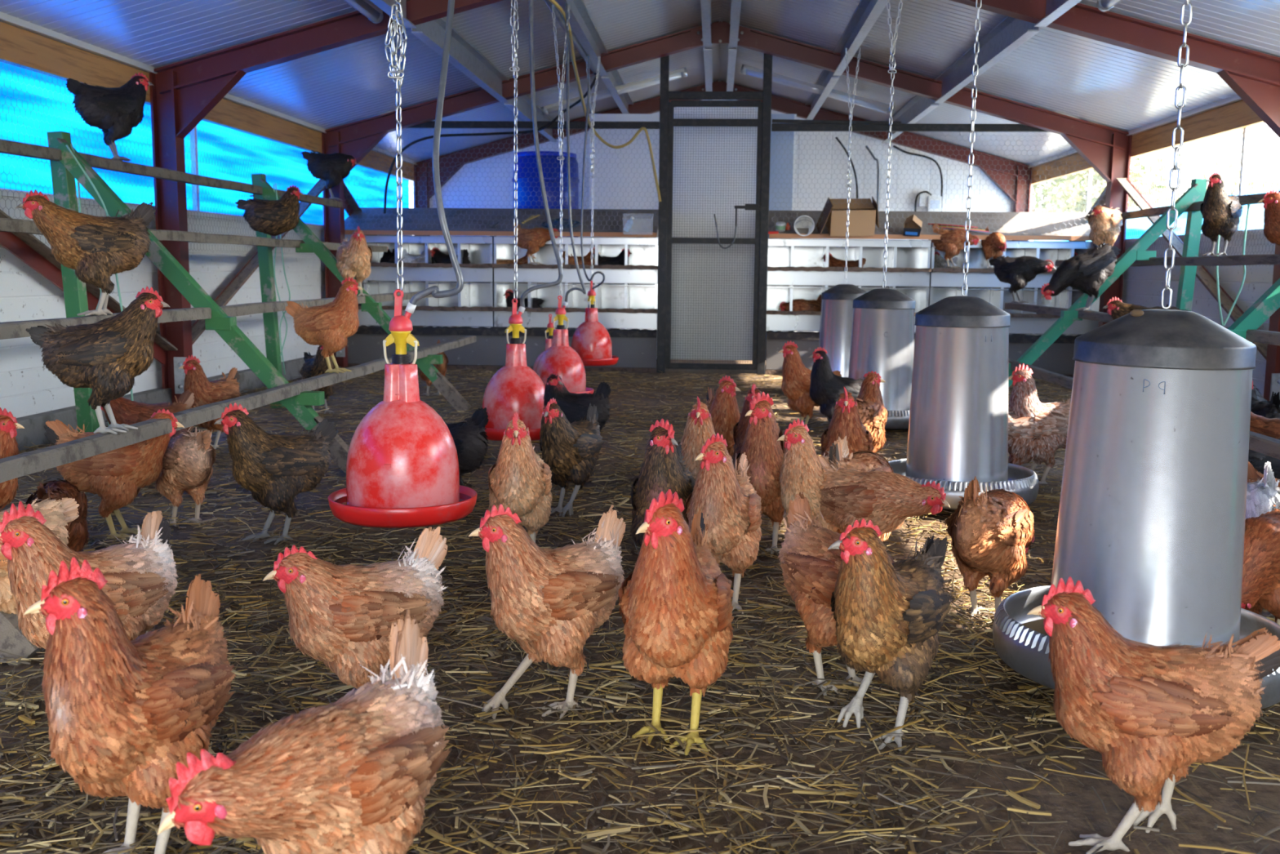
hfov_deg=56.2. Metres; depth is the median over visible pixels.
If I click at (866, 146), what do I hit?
cable
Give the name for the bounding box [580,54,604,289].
hose
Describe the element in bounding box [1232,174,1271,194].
shrub
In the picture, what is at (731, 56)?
purlin
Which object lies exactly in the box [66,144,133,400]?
twine
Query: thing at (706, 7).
purlin
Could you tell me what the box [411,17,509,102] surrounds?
purlin
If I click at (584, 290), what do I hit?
hose
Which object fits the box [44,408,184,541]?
hen
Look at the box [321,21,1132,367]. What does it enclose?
frame
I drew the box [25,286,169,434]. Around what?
hen
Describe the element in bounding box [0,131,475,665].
stand
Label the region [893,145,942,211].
cable
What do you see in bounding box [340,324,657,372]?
kickboard
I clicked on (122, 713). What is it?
hen
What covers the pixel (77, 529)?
hen
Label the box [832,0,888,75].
purlin
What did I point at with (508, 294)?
hen
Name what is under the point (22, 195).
trim
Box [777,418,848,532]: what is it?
hen
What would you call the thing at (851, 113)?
chain
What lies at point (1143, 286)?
wall
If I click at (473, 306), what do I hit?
box unit
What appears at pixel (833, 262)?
hen
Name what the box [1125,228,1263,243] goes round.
trim
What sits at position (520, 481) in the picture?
hen
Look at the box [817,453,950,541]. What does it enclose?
hen
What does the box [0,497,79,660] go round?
hen
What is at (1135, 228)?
window
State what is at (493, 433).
tray
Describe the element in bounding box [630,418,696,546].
hen
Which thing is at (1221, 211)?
hen
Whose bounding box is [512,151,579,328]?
barrel
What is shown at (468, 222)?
board
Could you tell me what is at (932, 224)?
rod
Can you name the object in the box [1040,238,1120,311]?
hen
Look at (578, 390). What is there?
tray
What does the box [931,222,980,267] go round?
hen
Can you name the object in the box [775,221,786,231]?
plastic pot
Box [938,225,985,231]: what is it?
rod
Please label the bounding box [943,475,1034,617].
hen
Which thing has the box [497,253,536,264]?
hen
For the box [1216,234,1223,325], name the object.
twine
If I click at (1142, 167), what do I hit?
shrub
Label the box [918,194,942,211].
box
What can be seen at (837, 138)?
cable
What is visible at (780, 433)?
hen
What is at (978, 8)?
chain
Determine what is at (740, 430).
hen
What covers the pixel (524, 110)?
purlin
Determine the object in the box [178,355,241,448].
hen
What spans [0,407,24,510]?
hen
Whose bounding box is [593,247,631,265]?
hen
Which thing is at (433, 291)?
hose
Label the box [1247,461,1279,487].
hen
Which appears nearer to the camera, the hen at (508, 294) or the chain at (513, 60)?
the chain at (513, 60)
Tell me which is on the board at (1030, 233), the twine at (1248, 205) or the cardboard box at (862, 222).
the cardboard box at (862, 222)
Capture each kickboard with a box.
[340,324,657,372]
[764,330,1080,377]
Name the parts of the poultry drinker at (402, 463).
hook arm, hook arm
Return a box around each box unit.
[357,235,493,327]
[492,235,657,328]
[765,238,931,333]
[928,240,1099,334]
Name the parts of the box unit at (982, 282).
rail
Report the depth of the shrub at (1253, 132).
17.54 m
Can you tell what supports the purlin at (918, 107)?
attached to the ceiling
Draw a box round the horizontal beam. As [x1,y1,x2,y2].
[405,119,1050,132]
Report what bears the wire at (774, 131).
attached to the horizontal beam
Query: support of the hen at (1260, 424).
on the floor
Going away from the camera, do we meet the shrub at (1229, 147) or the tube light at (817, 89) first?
the tube light at (817, 89)
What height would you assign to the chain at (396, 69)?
1.497 m
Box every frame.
[149,0,1279,406]
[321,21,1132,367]
[413,80,1031,334]
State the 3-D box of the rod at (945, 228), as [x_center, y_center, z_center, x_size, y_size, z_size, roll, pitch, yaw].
[2.501,-1.490,9.106,0.352,0.047,0.010,4,8,21]
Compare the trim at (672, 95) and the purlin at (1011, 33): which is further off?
the trim at (672, 95)
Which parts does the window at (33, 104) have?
post, post, post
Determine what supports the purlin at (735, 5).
attached to the ceiling
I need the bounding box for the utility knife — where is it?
[768,231,778,234]
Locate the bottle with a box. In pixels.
[622,216,634,231]
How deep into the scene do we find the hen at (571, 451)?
3.86 m
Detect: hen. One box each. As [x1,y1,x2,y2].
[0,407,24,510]
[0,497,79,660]
[0,501,178,649]
[15,189,155,315]
[22,556,235,853]
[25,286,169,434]
[25,479,89,551]
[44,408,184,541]
[65,71,154,161]
[100,389,194,484]
[155,412,216,526]
[156,608,451,853]
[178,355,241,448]
[213,402,337,544]
[235,184,304,235]
[262,526,448,688]
[285,276,363,373]
[299,345,336,413]
[300,150,357,200]
[335,225,372,296]
[379,248,395,262]
[400,247,425,262]
[417,340,448,395]
[431,246,471,263]
[445,407,488,485]
[468,504,626,719]
[488,412,552,542]
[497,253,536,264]
[502,288,543,307]
[513,222,558,263]
[539,397,605,517]
[543,373,610,431]
[562,247,600,265]
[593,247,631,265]
[617,488,733,755]
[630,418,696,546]
[675,395,715,479]
[684,432,762,613]
[705,375,741,458]
[732,382,780,460]
[733,391,784,556]
[768,429,785,538]
[777,294,822,311]
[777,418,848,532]
[777,492,894,695]
[778,340,841,425]
[808,346,863,436]
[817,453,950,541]
[820,386,874,457]
[821,253,866,267]
[827,440,893,534]
[827,518,952,751]
[855,370,887,453]
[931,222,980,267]
[933,251,958,268]
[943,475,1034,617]
[981,226,1006,268]
[989,254,1055,302]
[1008,363,1071,485]
[1008,406,1066,465]
[1026,576,1279,853]
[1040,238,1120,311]
[1088,204,1122,246]
[1102,296,1188,319]
[1200,171,1243,255]
[1240,504,1279,625]
[1245,461,1279,519]
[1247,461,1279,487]
[1248,438,1279,479]
[1249,411,1279,439]
[1250,380,1279,418]
[1257,188,1279,244]
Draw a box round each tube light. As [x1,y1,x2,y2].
[342,0,383,23]
[540,88,612,115]
[615,74,660,94]
[669,67,687,80]
[740,64,763,79]
[772,72,824,94]
[827,88,894,114]
[1096,0,1121,11]
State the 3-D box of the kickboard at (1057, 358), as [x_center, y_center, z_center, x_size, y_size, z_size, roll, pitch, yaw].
[2.271,-0.562,9.281,2.580,0.340,0.080,1,8,3]
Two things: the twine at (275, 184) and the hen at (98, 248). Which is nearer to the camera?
the hen at (98, 248)
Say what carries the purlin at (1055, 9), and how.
attached to the ceiling
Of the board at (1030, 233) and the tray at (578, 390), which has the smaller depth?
the tray at (578, 390)
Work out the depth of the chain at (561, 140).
6.57 m
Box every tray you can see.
[328,484,477,528]
[484,427,540,440]
[571,386,594,394]
[581,355,618,365]
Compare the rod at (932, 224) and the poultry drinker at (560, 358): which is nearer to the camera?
the poultry drinker at (560, 358)
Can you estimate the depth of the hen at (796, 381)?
5.92 m
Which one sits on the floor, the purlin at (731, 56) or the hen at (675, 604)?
the hen at (675, 604)
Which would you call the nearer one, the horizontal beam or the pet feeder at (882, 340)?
the pet feeder at (882, 340)
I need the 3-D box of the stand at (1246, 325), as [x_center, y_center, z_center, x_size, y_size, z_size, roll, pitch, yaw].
[2.255,-0.426,4.601,1.219,1.316,7.100,1,8,3]
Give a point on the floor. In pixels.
(1084, 813)
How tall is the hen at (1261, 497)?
0.353 m
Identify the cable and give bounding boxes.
[383,71,599,213]
[835,137,857,198]
[865,145,879,205]
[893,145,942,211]
[914,191,931,211]
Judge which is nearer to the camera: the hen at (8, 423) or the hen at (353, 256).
the hen at (8, 423)
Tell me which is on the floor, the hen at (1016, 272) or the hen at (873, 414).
the hen at (873, 414)
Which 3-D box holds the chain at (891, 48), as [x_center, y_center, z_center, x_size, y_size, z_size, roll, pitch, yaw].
[1.243,-1.448,5.965,0.100,1.506,0.020,1,8,3]
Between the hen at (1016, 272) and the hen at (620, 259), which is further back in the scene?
the hen at (620, 259)
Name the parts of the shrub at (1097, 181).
stem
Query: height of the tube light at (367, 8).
0.074 m
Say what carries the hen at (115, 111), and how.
on the stand at (297, 397)
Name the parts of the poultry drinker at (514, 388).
hook arm, hook arm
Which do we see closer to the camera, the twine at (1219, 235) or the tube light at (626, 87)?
the twine at (1219, 235)
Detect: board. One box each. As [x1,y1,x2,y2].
[344,207,658,236]
[768,210,1091,240]
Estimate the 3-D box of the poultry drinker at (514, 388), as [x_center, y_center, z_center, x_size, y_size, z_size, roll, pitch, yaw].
[-0.521,-0.250,5.033,0.378,0.579,0.378,6,9,34]
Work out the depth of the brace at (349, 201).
9.66 m
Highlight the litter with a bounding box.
[0,366,1279,853]
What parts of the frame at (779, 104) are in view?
post, apex plate, post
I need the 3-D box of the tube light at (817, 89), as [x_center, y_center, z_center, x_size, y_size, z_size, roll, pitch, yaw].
[1.337,-2.900,10.145,0.434,0.174,0.080,1,8,3]
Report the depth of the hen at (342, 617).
1.99 m
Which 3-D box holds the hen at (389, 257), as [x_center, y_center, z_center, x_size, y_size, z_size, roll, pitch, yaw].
[-2.005,-1.325,9.609,0.161,0.246,0.340,-2,8,-17]
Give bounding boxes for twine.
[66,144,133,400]
[70,143,109,425]
[273,184,287,355]
[275,183,290,374]
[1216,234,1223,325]
[1223,203,1249,325]
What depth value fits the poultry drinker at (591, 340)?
8.22 m
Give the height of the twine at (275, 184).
1.041 m
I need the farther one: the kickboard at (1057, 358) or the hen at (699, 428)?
the kickboard at (1057, 358)
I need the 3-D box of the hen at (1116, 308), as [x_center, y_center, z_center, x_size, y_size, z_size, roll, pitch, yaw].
[2.307,-0.475,5.464,0.378,0.233,0.168,4,8,23]
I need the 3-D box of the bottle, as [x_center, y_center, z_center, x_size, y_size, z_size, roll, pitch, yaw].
[-0.086,-1.552,9.164,0.096,0.119,0.054,5,9,28]
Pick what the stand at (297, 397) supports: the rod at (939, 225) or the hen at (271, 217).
the hen at (271, 217)
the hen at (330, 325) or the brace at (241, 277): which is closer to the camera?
the hen at (330, 325)
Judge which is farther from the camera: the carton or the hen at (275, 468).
the carton
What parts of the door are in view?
latch chain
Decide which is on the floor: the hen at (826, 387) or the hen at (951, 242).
the hen at (826, 387)
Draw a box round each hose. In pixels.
[409,0,463,305]
[520,0,563,306]
[548,0,661,201]
[564,0,586,302]
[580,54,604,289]
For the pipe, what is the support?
attached to the purlin at (580, 21)
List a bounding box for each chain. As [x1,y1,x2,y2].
[384,0,407,290]
[509,0,519,299]
[551,4,570,296]
[585,56,600,280]
[844,47,860,284]
[882,0,902,288]
[961,0,982,296]
[1160,0,1192,309]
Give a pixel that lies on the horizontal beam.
(784, 125)
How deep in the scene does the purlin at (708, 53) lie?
9.84 m
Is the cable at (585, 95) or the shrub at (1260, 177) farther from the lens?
the shrub at (1260, 177)
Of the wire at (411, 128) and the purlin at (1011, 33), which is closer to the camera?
the purlin at (1011, 33)
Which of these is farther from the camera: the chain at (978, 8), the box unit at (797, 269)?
the box unit at (797, 269)
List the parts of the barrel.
lid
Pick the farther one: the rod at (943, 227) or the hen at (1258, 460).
the rod at (943, 227)
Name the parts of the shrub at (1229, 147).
stem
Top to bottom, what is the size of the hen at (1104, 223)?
0.315 m
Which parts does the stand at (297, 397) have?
post, perch rail, perch rail, perch rail, perch rail, post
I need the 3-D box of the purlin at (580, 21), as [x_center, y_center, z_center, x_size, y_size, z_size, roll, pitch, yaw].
[-0.353,-2.523,7.573,0.060,0.170,2.678,1,8,3]
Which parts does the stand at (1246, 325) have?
perch rail, perch rail, perch rail, post, perch rail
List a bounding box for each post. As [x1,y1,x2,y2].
[656,55,669,373]
[756,53,772,374]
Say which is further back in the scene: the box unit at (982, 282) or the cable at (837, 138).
the cable at (837, 138)
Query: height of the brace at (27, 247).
1.236 m
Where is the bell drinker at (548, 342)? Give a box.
[533,314,555,371]
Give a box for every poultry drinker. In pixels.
[328,288,477,528]
[482,297,545,440]
[535,295,594,394]
[570,280,618,365]
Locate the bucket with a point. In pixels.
(808, 219)
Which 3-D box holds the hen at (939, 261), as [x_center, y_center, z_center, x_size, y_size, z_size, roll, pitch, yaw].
[2.375,-1.244,9.338,0.164,0.249,0.348,-3,8,-25]
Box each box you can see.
[816,195,879,235]
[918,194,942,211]
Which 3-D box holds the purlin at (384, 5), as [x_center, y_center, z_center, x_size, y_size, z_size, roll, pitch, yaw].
[-1.270,-1.977,4.873,0.060,0.170,2.678,1,8,3]
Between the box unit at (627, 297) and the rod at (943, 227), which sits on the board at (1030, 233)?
the rod at (943, 227)
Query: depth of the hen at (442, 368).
7.42 m
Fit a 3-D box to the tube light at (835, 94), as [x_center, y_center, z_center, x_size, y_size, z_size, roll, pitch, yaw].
[1.866,-2.745,10.132,0.555,0.200,0.080,1,8,3]
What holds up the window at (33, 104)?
in the wall at (27, 387)
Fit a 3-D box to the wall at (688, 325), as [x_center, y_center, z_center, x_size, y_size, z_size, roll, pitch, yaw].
[0.426,-1.589,10.093,1.720,2.040,0.050,1,8,3]
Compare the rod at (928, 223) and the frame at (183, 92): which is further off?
the rod at (928, 223)
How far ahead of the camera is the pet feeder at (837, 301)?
7.78 m
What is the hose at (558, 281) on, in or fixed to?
hanging from the purlin
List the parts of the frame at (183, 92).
post, post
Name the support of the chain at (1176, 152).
hanging from the purlin
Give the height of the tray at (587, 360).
0.053 m
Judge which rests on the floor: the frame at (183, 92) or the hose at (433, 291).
the frame at (183, 92)
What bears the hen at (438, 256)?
in the box unit at (473, 306)
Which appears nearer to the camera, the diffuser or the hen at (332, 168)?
the diffuser
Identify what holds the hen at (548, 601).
on the floor
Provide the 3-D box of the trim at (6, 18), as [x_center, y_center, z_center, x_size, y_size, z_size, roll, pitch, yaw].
[-2.689,-1.708,4.929,0.060,0.035,14.260,1,8,3]
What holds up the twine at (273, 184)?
hanging from the stand at (297, 397)
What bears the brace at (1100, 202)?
attached to the frame at (1108, 150)
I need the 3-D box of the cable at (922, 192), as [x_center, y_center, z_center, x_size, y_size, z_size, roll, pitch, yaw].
[2.755,-2.113,11.675,0.163,0.371,0.018,1,8,3]
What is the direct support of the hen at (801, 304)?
on the box unit at (797, 269)
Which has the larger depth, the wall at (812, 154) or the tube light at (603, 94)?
the wall at (812, 154)
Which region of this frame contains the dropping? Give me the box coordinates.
[1129,309,1144,316]
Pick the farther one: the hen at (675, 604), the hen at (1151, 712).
the hen at (675, 604)
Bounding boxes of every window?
[0,21,414,254]
[1029,99,1279,266]
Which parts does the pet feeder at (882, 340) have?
lid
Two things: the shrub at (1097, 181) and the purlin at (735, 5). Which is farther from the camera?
the shrub at (1097, 181)
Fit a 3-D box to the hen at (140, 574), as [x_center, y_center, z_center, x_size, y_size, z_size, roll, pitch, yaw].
[-0.958,0.314,2.099,0.181,0.405,0.315,4,8,23]
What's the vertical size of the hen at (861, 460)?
0.350 m
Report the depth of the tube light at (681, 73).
10.16 m
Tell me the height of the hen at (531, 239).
0.316 m
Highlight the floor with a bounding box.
[0,359,1279,853]
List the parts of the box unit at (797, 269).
rail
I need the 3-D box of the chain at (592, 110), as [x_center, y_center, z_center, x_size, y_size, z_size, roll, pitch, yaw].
[-0.326,-1.752,8.168,0.103,1.506,0.028,0,8,-3]
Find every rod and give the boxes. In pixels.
[928,222,977,227]
[932,224,981,229]
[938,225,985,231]
[942,226,989,231]
[945,227,991,233]
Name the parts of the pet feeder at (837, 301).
lid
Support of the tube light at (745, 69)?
attached to the ceiling
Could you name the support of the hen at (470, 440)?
on the floor
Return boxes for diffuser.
[1100,0,1121,8]
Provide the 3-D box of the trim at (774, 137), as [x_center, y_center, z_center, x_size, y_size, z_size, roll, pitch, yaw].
[1.167,-2.057,9.954,0.200,1.060,0.012,1,8,3]
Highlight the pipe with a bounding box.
[544,0,599,75]
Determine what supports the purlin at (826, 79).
attached to the ceiling
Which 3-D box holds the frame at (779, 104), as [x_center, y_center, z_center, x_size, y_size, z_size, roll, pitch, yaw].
[0.759,-2.069,11.793,6.019,2.595,0.134,1,8,3]
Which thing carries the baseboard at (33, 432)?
attached to the wall at (27, 387)
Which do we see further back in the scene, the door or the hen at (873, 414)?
the door
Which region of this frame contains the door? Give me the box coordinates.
[665,100,762,369]
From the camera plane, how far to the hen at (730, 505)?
2.74 m
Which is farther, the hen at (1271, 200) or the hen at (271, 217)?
the hen at (271, 217)
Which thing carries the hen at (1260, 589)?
on the floor
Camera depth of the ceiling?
7.68 m
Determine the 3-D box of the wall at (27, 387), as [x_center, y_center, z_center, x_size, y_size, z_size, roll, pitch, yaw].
[-2.761,-0.500,5.092,0.050,0.965,14.260,1,8,3]
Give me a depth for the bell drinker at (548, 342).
7.52 m
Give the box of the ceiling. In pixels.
[0,0,1279,164]
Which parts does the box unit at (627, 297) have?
rail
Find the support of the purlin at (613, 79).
attached to the ceiling
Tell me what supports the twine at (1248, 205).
hanging from the stand at (1246, 325)
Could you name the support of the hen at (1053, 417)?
on the floor
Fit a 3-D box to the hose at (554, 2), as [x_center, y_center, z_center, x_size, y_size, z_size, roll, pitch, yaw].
[-0.203,-2.011,7.665,0.566,0.962,2.876,1,8,3]
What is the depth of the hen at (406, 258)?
9.51 m
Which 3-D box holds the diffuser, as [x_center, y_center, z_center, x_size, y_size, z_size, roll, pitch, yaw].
[2.140,-1.901,4.945,0.068,0.068,1.350,1,8,3]
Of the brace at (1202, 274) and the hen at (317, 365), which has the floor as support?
the hen at (317, 365)
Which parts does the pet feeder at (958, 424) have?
lid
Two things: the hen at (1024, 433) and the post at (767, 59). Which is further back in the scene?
the post at (767, 59)
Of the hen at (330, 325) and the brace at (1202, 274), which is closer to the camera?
the hen at (330, 325)
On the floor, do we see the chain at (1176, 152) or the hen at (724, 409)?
the hen at (724, 409)
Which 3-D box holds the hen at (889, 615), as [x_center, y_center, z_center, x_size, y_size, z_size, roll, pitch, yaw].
[0.441,0.334,2.083,0.177,0.397,0.306,5,9,30]
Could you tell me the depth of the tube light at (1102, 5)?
5.56 m
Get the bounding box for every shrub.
[1031,152,1181,212]
[1031,154,1168,212]
[1037,139,1252,212]
[1175,125,1279,199]
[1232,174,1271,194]
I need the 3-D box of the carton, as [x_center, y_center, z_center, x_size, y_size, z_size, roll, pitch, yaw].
[2.073,-1.532,9.103,0.134,0.172,0.192,3,8,15]
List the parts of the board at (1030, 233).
bottle cap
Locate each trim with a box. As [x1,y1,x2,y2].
[0,11,417,164]
[0,187,414,235]
[668,91,763,99]
[768,113,794,239]
[1028,94,1241,168]
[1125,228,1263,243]
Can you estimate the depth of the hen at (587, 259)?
9.47 m
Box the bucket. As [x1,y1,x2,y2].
[794,215,814,235]
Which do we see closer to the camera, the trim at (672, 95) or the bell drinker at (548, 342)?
the bell drinker at (548, 342)
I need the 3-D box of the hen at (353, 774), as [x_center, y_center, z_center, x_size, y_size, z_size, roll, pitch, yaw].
[-0.351,0.429,1.353,0.187,0.384,0.382,3,8,19]
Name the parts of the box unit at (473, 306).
rail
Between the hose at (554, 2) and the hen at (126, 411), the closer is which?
the hen at (126, 411)
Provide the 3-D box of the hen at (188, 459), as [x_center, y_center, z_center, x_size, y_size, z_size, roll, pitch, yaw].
[-1.395,0.134,3.670,0.176,0.342,0.322,-3,9,-28]
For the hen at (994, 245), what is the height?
0.321 m
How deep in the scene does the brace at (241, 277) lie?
7.46 m
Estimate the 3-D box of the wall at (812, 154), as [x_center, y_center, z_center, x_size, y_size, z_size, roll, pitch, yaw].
[0.765,-2.084,11.891,6.100,2.640,0.050,1,8,3]
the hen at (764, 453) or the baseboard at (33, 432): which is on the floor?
the hen at (764, 453)
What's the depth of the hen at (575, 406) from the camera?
4.82 m
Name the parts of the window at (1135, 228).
post, post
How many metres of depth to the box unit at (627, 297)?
9.41 m
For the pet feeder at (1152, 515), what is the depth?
2.13 m
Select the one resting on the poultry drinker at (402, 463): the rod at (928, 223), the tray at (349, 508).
the tray at (349, 508)
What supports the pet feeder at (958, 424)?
hanging from the chain at (978, 8)
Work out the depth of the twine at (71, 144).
4.57 m
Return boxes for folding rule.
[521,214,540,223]
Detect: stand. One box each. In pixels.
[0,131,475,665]
[1004,178,1279,459]
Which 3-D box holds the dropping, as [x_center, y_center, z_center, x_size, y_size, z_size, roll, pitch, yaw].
[0.904,-0.207,2.179,0.026,0.014,0.019,1,8,3]
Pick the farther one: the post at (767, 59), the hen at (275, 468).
the post at (767, 59)
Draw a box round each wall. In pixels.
[0,195,351,417]
[413,99,1032,332]
[588,113,796,359]
[1025,234,1275,397]
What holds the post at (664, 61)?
on the floor
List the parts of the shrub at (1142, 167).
stem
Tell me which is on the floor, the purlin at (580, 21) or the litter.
the litter
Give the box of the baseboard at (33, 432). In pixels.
[14,354,340,450]
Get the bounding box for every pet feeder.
[818,284,866,377]
[826,288,915,429]
[888,296,1039,510]
[992,309,1279,709]
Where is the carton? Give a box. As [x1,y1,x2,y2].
[902,213,922,236]
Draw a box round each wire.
[344,128,659,231]
[768,131,1106,234]
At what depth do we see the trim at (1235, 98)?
7.97 m
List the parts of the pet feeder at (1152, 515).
lid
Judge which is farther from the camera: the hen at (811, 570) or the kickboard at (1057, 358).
the kickboard at (1057, 358)
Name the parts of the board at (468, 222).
hose coil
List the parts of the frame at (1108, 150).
post, apex plate, post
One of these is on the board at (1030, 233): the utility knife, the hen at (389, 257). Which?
the utility knife
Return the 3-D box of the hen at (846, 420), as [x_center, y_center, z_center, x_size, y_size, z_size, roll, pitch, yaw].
[0.691,0.066,4.021,0.188,0.426,0.319,0,8,-4]
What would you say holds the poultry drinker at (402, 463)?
hanging from the chain at (396, 69)
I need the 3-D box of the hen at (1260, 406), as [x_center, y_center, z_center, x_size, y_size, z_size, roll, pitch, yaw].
[2.516,0.004,4.877,0.186,0.366,0.343,-1,8,-9]
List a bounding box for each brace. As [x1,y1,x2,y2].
[0,208,177,364]
[191,178,326,345]
[343,182,369,235]
[1080,186,1106,241]
[1115,177,1267,359]
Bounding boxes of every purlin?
[369,0,417,27]
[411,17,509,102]
[504,94,558,142]
[555,0,608,75]
[601,69,633,113]
[700,0,711,47]
[703,43,712,100]
[725,43,737,100]
[728,0,741,46]
[805,69,839,119]
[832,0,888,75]
[881,95,938,142]
[933,16,1039,103]
[1034,0,1081,26]

